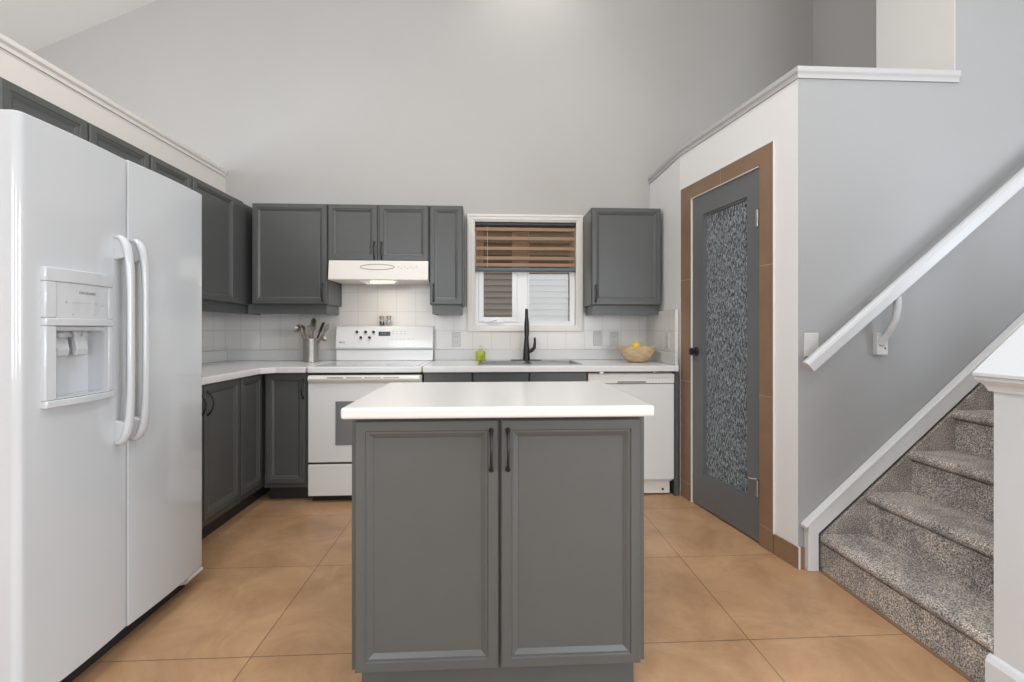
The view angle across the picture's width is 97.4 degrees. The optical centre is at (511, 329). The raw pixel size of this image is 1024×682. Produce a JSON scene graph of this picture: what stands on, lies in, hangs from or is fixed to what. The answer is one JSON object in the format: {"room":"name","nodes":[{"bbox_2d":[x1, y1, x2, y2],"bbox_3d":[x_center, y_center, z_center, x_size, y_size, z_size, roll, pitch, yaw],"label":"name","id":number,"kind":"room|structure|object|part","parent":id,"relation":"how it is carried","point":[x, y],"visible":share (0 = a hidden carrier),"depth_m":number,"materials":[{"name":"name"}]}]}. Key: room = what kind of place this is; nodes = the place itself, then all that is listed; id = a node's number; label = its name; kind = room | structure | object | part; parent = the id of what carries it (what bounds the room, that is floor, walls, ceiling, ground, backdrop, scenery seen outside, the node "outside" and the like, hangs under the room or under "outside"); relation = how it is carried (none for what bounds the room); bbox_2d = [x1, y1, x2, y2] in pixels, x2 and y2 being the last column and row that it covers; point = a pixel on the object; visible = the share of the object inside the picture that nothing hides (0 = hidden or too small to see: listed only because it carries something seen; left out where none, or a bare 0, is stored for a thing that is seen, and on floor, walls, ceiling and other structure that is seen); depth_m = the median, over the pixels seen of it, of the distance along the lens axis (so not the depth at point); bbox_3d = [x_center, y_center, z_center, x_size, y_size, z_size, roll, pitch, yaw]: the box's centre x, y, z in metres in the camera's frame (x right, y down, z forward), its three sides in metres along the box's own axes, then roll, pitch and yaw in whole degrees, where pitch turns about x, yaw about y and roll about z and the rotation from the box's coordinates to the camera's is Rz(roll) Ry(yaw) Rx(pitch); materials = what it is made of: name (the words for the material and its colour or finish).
{"room":"kitchen","nodes":[
{"label":"kitchen","id":0,"kind":"room"},
{"bbox_2d":[0,0,156,51],"bbox_3d":[0.007,-2.805,-0.140,9.000,2.070,7.720,0,0,-3],"label":"ceiling","id":1,"kind":"structure","parent":0,"point":[34,25],"depth_m":3.40,"materials":[{"name":"white paint"}]},
{"bbox_2d":[0,48,225,351],"bbox_3d":[-2.288,-0.032,1.951,0.140,2.384,3.320,0,0,-3],"label":"wall","id":2,"kind":"structure","parent":0,"point":[13,69],"depth_m":2.43,"materials":[{"name":"paint"}]},
{"bbox_2d":[0,77,148,168],"bbox_3d":[-2.055,-0.788,2.014,0.308,0.297,0.733,0,0,-3],"label":"upper cabinet","id":3,"kind":"object","parent":2,"relation":"attached to","point":[13,96],"visible":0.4,"depth_m":1.91,"materials":[{"name":"grey paint"}]},
{"bbox_3d":[-1.902,-0.789,1.836,0.020,0.292,0.356,0,0,-3],"label":"door","id":4,"kind":"part","parent":3,"relation":"part of","materials":[{"name":"grey paint"}]},
{"bbox_3d":[-1.920,-0.789,2.205,0.020,0.292,0.355,0,0,-3],"label":"door","id":5,"kind":"part","parent":3,"relation":"part of","materials":[{"name":"grey paint"}]},
{"bbox_2d":[0,33,226,176],"bbox_3d":[-2.285,-1.252,1.950,0.166,0.055,3.318,0,0,-3],"label":"trim","id":6,"kind":"structure","parent":2,"relation":"attached to","point":[6,43],"depth_m":2.42,"materials":[{"name":"paint"}]},
{"bbox_2d":[149,154,260,314],"bbox_3d":[-2.103,-0.528,2.993,0.308,0.817,1.220,0,0,-3],"label":"upper cabinet","id":7,"kind":"object","parent":2,"relation":"attached to","point":[226,220],"visible":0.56,"depth_m":3.06,"materials":[{"name":"grey paint"}]},
{"bbox_3d":[-1.937,-0.565,2.558,0.020,0.741,0.322,0,0,-3],"label":"door","id":8,"kind":"part","parent":7,"relation":"part of","materials":[{"name":"grey paint"}]},
{"bbox_3d":[-1.957,-0.565,2.958,0.020,0.741,0.445,0,0,-3],"label":"door","id":9,"kind":"part","parent":7,"relation":"part of","materials":[{"name":"grey paint"}]},
{"bbox_3d":[-1.993,-0.154,2.998,0.016,0.069,1.220,0,0,-3],"label":"light rail","id":10,"kind":"part","parent":7,"relation":"part of","materials":[{"name":"grey paint"}]},
{"bbox_2d":[202,311,225,351],"bbox_3d":[-2.255,-0.015,2.818,0.009,0.350,1.570,0,0,-3],"label":"tile backsplash","id":11,"kind":"structure","parent":2,"relation":"attached to","point":[213,323],"depth_m":3.44,"materials":[{"name":"white tile"}]},
{"bbox_2d":[33,0,812,361],"bbox_3d":[-0.186,-1.540,3.805,9.000,5.400,0.180,0,0,-3],"label":"wall","id":12,"kind":"structure","parent":0,"point":[523,107],"depth_m":3.70,"materials":[{"name":"paint"}]},
{"bbox_2d":[248,203,340,314],"bbox_3d":[-1.671,-0.528,3.459,0.590,0.817,0.342,0,0,-3],"label":"upper cabinet","id":13,"kind":"object","parent":12,"relation":"attached to","point":[290,262],"visible":0.99,"depth_m":3.33,"materials":[{"name":"grey paint"}]},
{"bbox_3d":[-1.680,-0.154,3.489,0.574,0.069,0.262,0,0,-3],"label":"light rail","id":14,"kind":"part","parent":13,"relation":"part of","materials":[{"name":"grey paint"}]},
{"bbox_2d":[328,260,429,285],"bbox_3d":[-0.998,-0.428,3.494,0.730,0.176,0.335,0,0,-3],"label":"range hood","id":15,"kind":"object","parent":12,"relation":"attached to","point":[372,273],"visible":0.94,"depth_m":3.34,"materials":[{"name":"white metal"}]},
{"bbox_2d":[359,280,400,285],"bbox_3d":[-0.996,-0.355,3.404,0.298,0.030,0.103,0,0,-3],"label":"lamp","id":16,"kind":"object","parent":15,"relation":"attached to","point":[370,282],"depth_m":3.36,"materials":[{"name":"white plastic"}]},
{"bbox_2d":[328,204,429,262],"bbox_3d":[-1.001,-0.728,3.492,0.746,0.419,0.342,0,0,-3],"label":"upper cabinet","id":17,"kind":"object","parent":12,"relation":"attached to","point":[355,231],"visible":0.97,"depth_m":3.36,"materials":[{"name":"grey paint"}]},
{"bbox_3d":[-1.185,-0.728,3.356,0.358,0.415,0.020,0,0,-3],"label":"door","id":18,"kind":"part","parent":17,"relation":"part of","materials":[{"name":"grey paint"}]},
{"bbox_3d":[-0.811,-0.728,3.374,0.364,0.415,0.020,0,0,-3],"label":"door","id":19,"kind":"part","parent":17,"relation":"part of","materials":[{"name":"grey paint"}]},
{"bbox_2d":[226,284,645,349],"bbox_3d":[-0.573,-0.176,3.691,3.451,0.672,0.009,0,0,-3],"label":"tile backsplash","id":20,"kind":"structure","parent":12,"relation":"attached to","point":[362,304],"depth_m":3.67,"materials":[{"name":"white tile"}]},
{"bbox_2d":[452,332,460,345],"bbox_3d":[-0.456,0.077,3.687,0.072,0.116,0.009,0,0,-3],"label":"wall outlet","id":21,"kind":"object","parent":20,"relation":"attached to","point":[456,336],"visible":1,"depth_m":3.69,"materials":[{"name":"white plastic"}]},
{"bbox_2d":[593,331,601,344],"bbox_3d":[0.711,0.070,3.743,0.072,0.116,0.011,0,0,-3],"label":"light switch","id":22,"kind":"object","parent":20,"relation":"attached to","point":[597,335],"visible":1,"depth_m":3.74,"materials":[{"name":"white plastic"}]},
{"bbox_2d":[610,332,618,345],"bbox_3d":[0.853,0.077,3.751,0.072,0.116,0.009,0,0,-3],"label":"wall outlet","id":23,"kind":"object","parent":20,"relation":"attached to","point":[614,336],"visible":0.99,"depth_m":3.75,"materials":[{"name":"white plastic"}]},
{"bbox_2d":[430,205,464,314],"bbox_3d":[-0.502,-0.528,3.517,0.248,0.817,0.342,0,0,-3],"label":"upper cabinet","id":24,"kind":"object","parent":12,"relation":"attached to","point":[447,223],"visible":1,"depth_m":3.39,"materials":[{"name":"grey paint"}]},
{"bbox_3d":[-0.588,-0.278,3.360,0.017,0.139,0.038,0,0,-3],"label":"handle","id":25,"kind":"part","parent":24,"relation":"part of","materials":[{"name":"black metal"}]},
{"bbox_3d":[-0.503,-0.154,3.547,0.216,0.069,0.262,0,0,-3],"label":"light rail","id":26,"kind":"part","parent":24,"relation":"part of","materials":[{"name":"grey paint"}]},
{"bbox_2d":[467,214,582,330],"bbox_3d":[0.108,-0.470,3.783,0.963,0.964,0.153,0,0,-3],"label":"window","id":27,"kind":"structure","parent":12,"relation":"in","point":[476,321],"depth_m":3.75,"materials":[{"name":"paint"}]},
{"bbox_3d":[-0.155,-0.079,3.746,0.168,0.037,0.062,0,0,-14],"label":"crank handle","id":28,"kind":"part","parent":27,"relation":"part of","materials":[{"name":"plastic"}]},
{"bbox_3d":[-0.119,-0.465,3.776,0.319,0.796,0.035,0,0,-3],"label":"casement sash","id":29,"kind":"part","parent":27,"relation":"part of","materials":[{"name":"plastic"}]},
{"bbox_2d":[475,222,575,271],"bbox_3d":[0.113,-0.688,3.742,0.833,0.408,0.023,0,0,-3],"label":"window shade","id":30,"kind":"object","parent":27,"relation":"attached to","point":[487,224],"visible":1,"depth_m":3.74,"materials":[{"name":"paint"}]},
{"bbox_3d":[-0.203,-0.693,3.723,0.002,0.350,0.002,0,0,-3],"label":"cord","id":31,"kind":"part","parent":30,"relation":"part of","materials":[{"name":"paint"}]},
{"bbox_3d":[0.113,-0.500,3.742,0.833,0.032,0.018,0,0,-3],"label":"rail","id":32,"kind":"part","parent":30,"relation":"part of","materials":[{"name":"brown wood"}]},
{"bbox_3d":[0.113,-0.876,3.742,0.833,0.032,0.023,0,0,-3],"label":"head rail","id":33,"kind":"part","parent":30,"relation":"part of","materials":[{"name":"brown wood"}]},
{"bbox_3d":[0.315,-0.462,3.797,0.371,0.803,0.035,0,0,-3],"label":"fixed sash","id":34,"kind":"part","parent":27,"relation":"part of","materials":[{"name":"plastic"}]},
{"bbox_2d":[583,208,660,315],"bbox_3d":[0.871,-0.528,3.584,0.540,0.817,0.342,0,0,-3],"label":"upper cabinet","id":35,"kind":"object","parent":12,"relation":"attached to","point":[622,246],"visible":1,"depth_m":3.46,"materials":[{"name":"grey paint"}]},
{"bbox_3d":[0.878,-0.154,3.614,0.524,0.069,0.262,0,0,-3],"label":"light rail","id":36,"kind":"part","parent":35,"relation":"part of","materials":[{"name":"grey paint"}]},
{"bbox_2d":[72,491,989,681],"bbox_3d":[0.007,1.210,-0.140,9.000,0.100,7.720,0,0,-3],"label":"floor","id":37,"kind":"structure","parent":0,"point":[270,600],"depth_m":1.82,"materials":[{"name":"beige tile"}]},
{"bbox_2d":[0,109,202,681],"bbox_3d":[-1.750,0.272,1.633,0.844,1.776,0.808,0,0,-3],"label":"refrigerator","id":38,"kind":"object","parent":37,"relation":"on","point":[101,250],"visible":1,"depth_m":1.47,"materials":[{"name":"metal"}]},
{"bbox_3d":[-1.405,0.228,1.432,0.066,1.680,0.374,0,0,-3],"label":"freezer door","id":39,"kind":"part","parent":38,"relation":"part of","materials":[{"name":"metal"}]},
{"bbox_3d":[-1.367,-0.090,1.429,0.028,0.107,0.182,0,0,-3],"label":"control panel","id":40,"kind":"part","parent":38,"relation":"part of","materials":[{"name":"plastic"}]},
{"bbox_3d":[-1.355,0.035,1.575,0.060,0.736,0.034,0,0,-3],"label":"handle","id":41,"kind":"part","parent":38,"relation":"part of","materials":[{"name":"plastic"}]},
{"bbox_3d":[-1.358,0.035,1.644,0.060,0.736,0.034,0,0,-3],"label":"handle","id":42,"kind":"part","parent":38,"relation":"part of","materials":[{"name":"plastic"}]},
{"bbox_3d":[-1.425,0.228,1.839,0.066,1.688,0.428,0,0,-3],"label":"door","id":43,"kind":"part","parent":38,"relation":"part of","materials":[{"name":"metal"}]},
{"bbox_2d":[202,378,239,538],"bbox_3d":[-1.913,0.724,2.390,0.628,0.872,0.672,0,0,-3],"label":"base cabinet","id":44,"kind":"object","parent":37,"relation":"on","point":[220,400],"visible":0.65,"depth_m":2.55,"materials":[{"name":"grey paint"}]},
{"bbox_3d":[-1.636,0.654,2.226,0.020,0.721,0.308,0,0,-3],"label":"door","id":45,"kind":"part","parent":44,"relation":"part of","materials":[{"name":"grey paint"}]},
{"bbox_3d":[-1.617,0.395,2.354,0.038,0.139,0.017,0,0,-3],"label":"handle","id":46,"kind":"part","parent":44,"relation":"part of","materials":[{"name":"black metal"}]},
{"bbox_3d":[-1.620,0.395,2.421,0.038,0.139,0.017,0,0,-3],"label":"handle","id":47,"kind":"part","parent":44,"relation":"part of","materials":[{"name":"black metal"}]},
{"bbox_2d":[202,350,335,384],"bbox_3d":[-1.808,0.223,2.839,0.882,0.126,1.568,0,0,-3],"label":"countertop","id":48,"kind":"structure","parent":44,"relation":"on","point":[222,365],"depth_m":3.30,"materials":[{"name":"white laminate"}]},
{"bbox_2d":[303,338,318,361],"bbox_3d":[-1.549,0.154,3.463,0.114,0.182,0.114,0,0,-3],"label":"utensil crock","id":49,"kind":"object","parent":48,"relation":"on","point":[310,351],"visible":0.96,"depth_m":3.42,"materials":[{"name":"metal"}]},
{"bbox_2d":[294,324,303,337],"bbox_3d":[-1.606,0.097,3.467,0.138,0.281,0.064,0,0,-3],"label":"ladle","id":50,"kind":"object","parent":49,"relation":"in","point":[297,328],"visible":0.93,"depth_m":3.46,"materials":[{"name":"metal"}]},
{"bbox_2d":[301,325,306,337],"bbox_3d":[-1.585,0.098,3.469,0.098,0.278,0.064,0,0,21],"label":"serving spoon","id":51,"kind":"object","parent":49,"relation":"in","point":[303,328],"visible":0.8,"depth_m":3.46,"materials":[{"name":"metal"}]},
{"bbox_2d":[305,325,313,337],"bbox_3d":[-1.548,0.100,3.442,0.062,0.271,0.062,0,0,-3],"label":"whisk","id":52,"kind":"object","parent":49,"relation":"in","point":[308,325],"visible":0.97,"depth_m":3.44,"materials":[{"name":"metal"}]},
{"bbox_2d":[310,318,316,337],"bbox_3d":[-1.548,0.071,3.495,0.088,0.329,0.037,0,0,37],"label":"serving spoon","id":53,"kind":"object","parent":49,"relation":"in","point":[313,323],"visible":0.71,"depth_m":3.49,"materials":[{"name":"metal"}]},
{"bbox_2d":[317,322,324,337],"bbox_3d":[-1.512,0.089,3.468,0.124,0.298,0.062,0,0,-3],"label":"slotted turner","id":54,"kind":"object","parent":49,"relation":"in","point":[323,323],"visible":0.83,"depth_m":3.47,"materials":[{"name":"black plastic"}]},
{"bbox_2d":[316,334,326,346],"bbox_3d":[-1.498,0.134,3.446,0.153,0.210,0.064,0,0,-3],"label":"ladle","id":55,"kind":"object","parent":49,"relation":"in","point":[323,337],"visible":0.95,"depth_m":3.44,"materials":[{"name":"metal"}]},
{"bbox_2d":[319,324,329,342],"bbox_3d":[-1.499,0.094,3.493,0.161,0.289,0.068,0,0,-3],"label":"spoon","id":56,"kind":"object","parent":49,"relation":"in","point":[326,328],"visible":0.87,"depth_m":3.48,"materials":[{"name":"metal"}]},
{"bbox_2d":[228,374,269,520],"bbox_3d":[-1.969,0.724,3.169,0.593,0.872,0.885,0,0,-3],"label":"base cabinet","id":57,"kind":"object","parent":37,"relation":"on","point":[252,388],"visible":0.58,"depth_m":2.90,"materials":[{"name":"grey paint"}]},
{"bbox_3d":[-1.667,0.654,2.874,0.020,0.721,0.245,0,0,-3],"label":"door","id":58,"kind":"part","parent":57,"relation":"part of","materials":[{"name":"grey paint"}]},
{"bbox_2d":[265,372,311,498],"bbox_3d":[-1.531,0.724,3.301,0.288,0.872,0.652,0,0,-3],"label":"base cabinet","id":59,"kind":"object","parent":37,"relation":"on","point":[286,394],"visible":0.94,"depth_m":3.02,"materials":[{"name":"grey paint"}]},
{"bbox_2d":[307,326,433,500],"bbox_3d":[-1.002,0.563,3.325,0.763,1.194,0.661,0,0,-3],"label":"electric stove","id":60,"kind":"object","parent":37,"relation":"on","point":[368,358],"visible":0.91,"depth_m":3.02,"materials":[{"name":"white metal"}]},
{"bbox_3d":[-0.989,1.007,3.046,0.753,0.210,0.042,0,0,-3],"label":"storage drawer","id":61,"kind":"part","parent":60,"relation":"part of","materials":[{"name":"white metal"}]},
{"bbox_3d":[-0.987,0.332,3.010,0.737,0.055,0.029,0,0,-3],"label":"oven handle","id":62,"kind":"part","parent":60,"relation":"part of","materials":[{"name":"white metal"}]},
{"bbox_3d":[-0.989,0.596,3.046,0.753,0.585,0.042,0,0,-3],"label":"oven door","id":63,"kind":"part","parent":60,"relation":"part of","materials":[{"name":"white metal"}]},
{"bbox_2d":[307,361,431,372],"bbox_3d":[-1.001,0.267,3.300,0.757,0.041,0.570,0,0,-3],"label":"cooktop","id":64,"kind":"object","parent":60,"relation":"in","point":[337,366],"depth_m":3.03,"materials":[{"name":"white metal"}]},
{"bbox_3d":[-1.002,0.244,3.305,0.687,0.002,0.500,0,0,-3],"label":"glass","id":65,"kind":"part","parent":60,"relation":"part of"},
{"bbox_2d":[379,316,383,324],"bbox_3d":[-1.046,-0.075,3.613,0.038,0.079,0.038,0,0,-3],"label":"spice shaker","id":66,"kind":"object","parent":60,"relation":"on","point":[380,317],"visible":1,"depth_m":3.60,"materials":[{"name":"clear glass"}]},
{"bbox_2d":[424,372,472,381],"bbox_3d":[-0.450,0.724,3.354,0.332,0.872,0.652,0,0,-3],"label":"base cabinet","id":67,"kind":"object","parent":37,"relation":"on","point":[441,376],"visible":0.03,"depth_m":3.06,"materials":[{"name":"grey paint"}]},
{"bbox_2d":[352,416,643,681],"bbox_3d":[-0.049,0.712,1.665,0.927,0.897,0.590,0,0,-3],"label":"kitchen island","id":68,"kind":"object","parent":37,"relation":"on","point":[484,549],"visible":0.94,"depth_m":1.41,"materials":[{"name":"grey paint"}]},
{"bbox_3d":[-0.264,0.669,1.404,0.442,0.777,0.020,0,0,-3],"label":"door","id":69,"kind":"part","parent":68,"relation":"part of","materials":[{"name":"grey paint"}]},
{"bbox_3d":[-0.064,0.374,1.388,0.017,0.139,0.038,0,0,-3],"label":"handle","id":70,"kind":"part","parent":68,"relation":"part of","materials":[{"name":"black metal"}]},
{"bbox_2d":[341,381,653,418],"bbox_3d":[-0.051,0.245,1.659,0.934,0.034,0.650,0,0,-3],"label":"island countertop","id":71,"kind":"structure","parent":68,"relation":"on","point":[396,400],"depth_m":1.44,"materials":[{"name":"white stone"}]},
{"bbox_3d":[-0.012,0.374,1.391,0.017,0.139,0.038,0,0,-3],"label":"handle","id":72,"kind":"part","parent":68,"relation":"part of","materials":[{"name":"black metal"}]},
{"bbox_3d":[0.187,0.669,1.426,0.444,0.777,0.020,0,0,-3],"label":"door","id":73,"kind":"part","parent":68,"relation":"part of","materials":[{"name":"grey paint"}]},
{"bbox_2d":[473,372,586,381],"bbox_3d":[0.112,0.724,3.381,0.790,0.872,0.652,0,0,-3],"label":"base cabinet","id":74,"kind":"object","parent":37,"relation":"on","point":[477,376],"visible":0.02,"depth_m":3.09,"materials":[{"name":"grey paint"}]},
{"bbox_3d":[-0.075,0.376,3.090,0.381,0.168,0.020,0,0,-3],"label":"drawer","id":75,"kind":"part","parent":74,"relation":"part of","materials":[{"name":"grey paint"}]},
{"bbox_2d":[422,349,678,372],"bbox_3d":[0.261,0.223,3.393,1.760,0.126,0.663,0,0,-3],"label":"countertop","id":76,"kind":"structure","parent":74,"relation":"on","point":[591,360],"depth_m":3.30,"materials":[{"name":"white laminate"}]},
{"bbox_2d":[476,345,484,360],"bbox_3d":[-0.249,0.182,3.567,0.078,0.126,0.050,0,0,-3],"label":"soap bottle","id":77,"kind":"object","parent":76,"relation":"on","point":[480,354],"visible":0.98,"depth_m":3.55,"materials":[{"name":"green plastic"}]},
{"bbox_2d":[511,309,540,360],"bbox_3d":[0.119,0.039,3.503,0.250,0.412,0.222,0,0,-3],"label":"faucet","id":78,"kind":"object","parent":76,"relation":"on","point":[526,351],"visible":0.98,"depth_m":3.56,"materials":[{"name":"black metal"}]},
{"bbox_3d":[0.115,0.240,3.585,0.250,0.009,0.056,0,0,-3],"label":"deck plate","id":79,"kind":"part","parent":78,"relation":"part of","materials":[{"name":"black metal"}]},
{"bbox_3d":[0.155,0.125,3.583,0.074,0.131,0.033,0,0,5],"label":"lever","id":80,"kind":"part","parent":78,"relation":"part of","materials":[{"name":"black metal"}]},
{"bbox_2d":[478,360,580,364],"bbox_3d":[0.121,0.328,3.370,0.740,0.174,0.370,0,0,-3],"label":"sink","id":81,"kind":"object","parent":76,"relation":"in","point":[530,362],"visible":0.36,"depth_m":3.49,"materials":[{"name":"metal"}]},
{"bbox_3d":[-0.059,0.328,3.349,0.330,0.174,0.295,0,0,-3],"label":"bowl","id":82,"kind":"part","parent":81,"relation":"part of","materials":[{"name":"metal"}]},
{"bbox_3d":[0.301,0.328,3.366,0.330,0.174,0.295,0,0,-3],"label":"bowl","id":83,"kind":"part","parent":81,"relation":"part of","materials":[{"name":"metal"}]},
{"bbox_2d":[618,346,655,362],"bbox_3d":[0.953,0.185,3.436,0.283,0.119,0.283,0,0,-3],"label":"fruit bowl","id":84,"kind":"object","parent":76,"relation":"on","point":[641,354],"visible":0.98,"depth_m":3.34,"materials":[{"name":"brown wood"}]},
{"bbox_3d":[0.948,0.198,3.446,0.085,0.066,0.066,-4,1,-14],"label":"lemon","id":85,"kind":"object","parent":84,"relation":"in","visible":0},
{"bbox_2d":[632,341,640,346],"bbox_3d":[0.944,0.126,3.422,0.065,0.077,0.066,0,0,44],"label":"lemon","id":86,"kind":"object","parent":85,"relation":"on","point":[635,344],"visible":0.52,"depth_m":3.40,"materials":[{"name":"yellow food"}]},
{"bbox_3d":[0.319,0.376,3.109,0.395,0.168,0.020,0,0,-3],"label":"drawer","id":87,"kind":"part","parent":74,"relation":"part of","materials":[{"name":"grey paint"}]},
{"bbox_2d":[587,371,673,492],"bbox_3d":[0.815,0.719,3.409,0.606,0.859,0.590,0,0,-3],"label":"dishwasher","id":88,"kind":"object","parent":37,"relation":"on","point":[656,389],"visible":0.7,"depth_m":3.13,"materials":[{"name":"white plastic"}]},
{"bbox_3d":[0.828,0.337,3.135,0.606,0.066,0.034,0,0,-3],"label":"control panel","id":89,"kind":"part","parent":88,"relation":"part of","materials":[{"name":"white plastic"}]},
{"bbox_3d":[0.828,0.708,3.138,0.606,0.668,0.028,0,0,-3],"label":"door","id":90,"kind":"part","parent":88,"relation":"part of","materials":[{"name":"white metal"}]},
{"bbox_3d":[0.826,1.104,3.172,0.570,0.088,0.025,0,0,-3],"label":"kick plate","id":91,"kind":"part","parent":88,"relation":"part of","materials":[{"name":"white metal"}]},
{"bbox_2d":[667,371,677,495],"bbox_3d":[1.136,0.724,3.432,0.028,0.872,0.575,0,0,-3],"label":"end panel","id":92,"kind":"object","parent":37,"relation":"on","point":[674,483],"visible":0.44,"depth_m":3.15,"materials":[{"name":"grey paint"}]},
{"bbox_2d":[820,383,993,681],"bbox_3d":[2.722,-0.006,1.860,2.459,2.332,0.746,0,0,-3],"label":"staircase","id":93,"kind":"structure","parent":37,"relation":"on","point":[905,510],"depth_m":1.91,"materials":[{"name":"carpet"}]},
{"bbox_2d":[650,157,679,493],"bbox_3d":[1.222,-0.032,3.484,0.100,2.384,0.600,0,0,-3],"label":"wall","id":94,"kind":"structure","parent":0,"point":[665,189],"depth_m":3.35,"materials":[{"name":"paint"}]},
{"bbox_2d":[646,309,677,365],"bbox_3d":[1.153,0.070,3.478,0.024,0.433,0.585,0,0,-3],"label":"tile backsplash","id":95,"kind":"structure","parent":94,"relation":"attached to","point":[667,320],"depth_m":3.40,"materials":[{"name":"white tile"}]},
{"bbox_2d":[665,332,668,347],"bbox_3d":[1.143,0.075,3.320,0.009,0.116,0.072,0,0,-3],"label":"wall outlet","id":96,"kind":"object","parent":95,"relation":"attached to","point":[666,333],"visible":1,"depth_m":3.31,"materials":[{"name":"white plastic"}]},
{"bbox_2d":[680,79,797,545],"bbox_3d":[1.343,-0.032,2.697,0.110,2.384,1.012,0,0,-12],"label":"wall","id":97,"kind":"structure","parent":0,"point":[775,118],"depth_m":2.28,"materials":[{"name":"paint"}]},
{"bbox_2d":[688,169,758,541],"bbox_3d":[1.267,0.137,2.731,0.094,2.026,0.604,0,0,-12],"label":"door","id":98,"kind":"structure","parent":97,"relation":"in","point":[725,350],"depth_m":2.71,"materials":[{"name":"grey paint"}]},
{"bbox_3d":[1.200,0.142,2.983,0.049,0.060,0.060,0,0,-12],"label":"knob","id":99,"kind":"part","parent":98,"relation":"part of","materials":[{"name":"black metal"}]},
{"bbox_3d":[1.298,0.094,2.724,0.005,1.664,0.374,0,0,-12],"label":"rain glass","id":100,"kind":"part","parent":98,"relation":"part of","materials":[{"name":"grey glass"}]},
{"bbox_2d":[680,140,774,552],"bbox_3d":[1.320,0.088,2.754,0.112,2.142,0.846,0,0,-12],"label":"door frame","id":101,"kind":"structure","parent":97,"relation":"attached to","point":[762,158],"depth_m":2.42,"materials":[{"name":"brown wood"}]},
{"bbox_2d":[774,534,797,568],"bbox_3d":[1.374,1.107,2.254,0.009,0.104,0.152,0,0,-12],"label":"baseboard","id":102,"kind":"structure","parent":97,"relation":"attached to","point":[785,550],"depth_m":2.25,"materials":[{"name":"brown wood"}]},
{"bbox_2d":[797,546,800,569],"bbox_3d":[1.391,1.105,2.183,0.009,0.107,0.012,0,0,-3],"label":"trim","id":103,"kind":"structure","parent":97,"relation":"attached to","point":[799,548],"depth_m":2.18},
{"bbox_2d":[648,66,960,183],"bbox_3d":[1.641,-1.252,2.990,0.841,0.055,1.747,0,0,-12],"label":"trim","id":104,"kind":"structure","parent":97,"relation":"attached to","point":[799,72],"depth_m":2.21,"materials":[{"name":"paint"}]},
{"bbox_2d":[813,0,875,67],"bbox_3d":[2.653,-2.631,3.281,0.100,2.817,1.145,0,0,-3],"label":"wall","id":105,"kind":"structure","parent":0,"point":[844,31],"depth_m":3.50,"materials":[{"name":"paint"}]},
{"bbox_2d":[798,0,1023,567],"bbox_3d":[2.881,-1.440,2.490,3.002,5.200,0.453,0,0,-3],"label":"wall","id":106,"kind":"structure","parent":0,"point":[887,170],"depth_m":2.22,"materials":[{"name":"paint"}]},
{"bbox_2d":[801,547,804,568],"bbox_3d":[1.408,1.107,2.186,0.022,0.104,0.009,0,0,-3],"label":"baseboard","id":107,"kind":"structure","parent":106,"relation":"attached to","point":[802,548],"depth_m":2.18,"materials":[{"name":"brown wood"}]},
{"bbox_2d":[804,333,818,356],"bbox_3d":[1.457,0.072,2.187,0.072,0.116,0.011,0,0,-3],"label":"light switch","id":108,"kind":"object","parent":106,"relation":"attached to","point":[811,340],"visible":0.95,"depth_m":2.19,"materials":[{"name":"white plastic"}]},
{"bbox_2d":[801,313,1023,528],"bbox_3d":[2.698,-0.211,2.233,2.592,2.326,0.040,0,0,-3],"label":"skirt","id":109,"kind":"object","parent":106,"relation":"attached to","point":[1019,321],"visible":1,"depth_m":2.19,"materials":[{"name":"white wood"}]},
{"bbox_2d":[802,167,1023,370],"bbox_3d":[2.615,-0.874,2.199,2.500,2.134,0.102,0,0,-3],"label":"handrail","id":110,"kind":"object","parent":106,"relation":"attached to","point":[892,293],"visible":1,"depth_m":2.12,"materials":[{"name":"paint"}]},
{"bbox_2d":[804,323,1023,570],"bbox_3d":[2.707,-0.100,2.236,2.575,2.518,0.033,0,0,-3],"label":"skirt","id":111,"kind":"object","parent":106,"relation":"attached to","point":[811,534],"visible":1,"depth_m":2.17,"materials":[{"name":"white wood"}]},
{"bbox_2d":[972,324,1023,681],"bbox_3d":[1.960,0.226,1.373,0.938,1.868,0.210,0,0,-3],"label":"wall","id":112,"kind":"structure","parent":0,"point":[1002,372],"depth_m":1.39,"materials":[{"name":"paint"}]},
{"bbox_2d":[820,571,975,681],"bbox_3d":[1.502,1.157,1.792,0.015,0.006,0.728,0,0,-3],"label":"trim","id":113,"kind":"structure","parent":112,"relation":"attached to","point":[879,613],"depth_m":1.72,"materials":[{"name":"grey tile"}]},
{"bbox_3d":[1.530,0.171,1.352,0.060,0.046,0.210,0,0,-3],"label":"cap moulding","id":114,"kind":"part","parent":112,"relation":"part of","materials":[{"name":"paint"}]},
{"bbox_3d":[1.979,0.263,1.373,0.900,1.795,0.150,0,0,-3],"label":"wall panel","id":115,"kind":"part","parent":112,"relation":"part of","materials":[{"name":"paint"}]},
{"label":"outside","id":116,"kind":"structure","parent":0,"visible":0},
{"bbox_3d":[-0.315,1.610,6.452,18.000,0.100,5.080,0,0,-3],"label":"ground","id":117,"kind":"structure","parent":116,"visible":0},
{"bbox_2d":[484,231,568,320],"bbox_3d":[0.187,-0.960,6.406,11.000,5.040,0.222,0,0,-3],"label":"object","id":118,"kind":"structure","parent":117,"relation":"on","point":[548,291],"depth_m":6.32,"materials":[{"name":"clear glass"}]}
]}

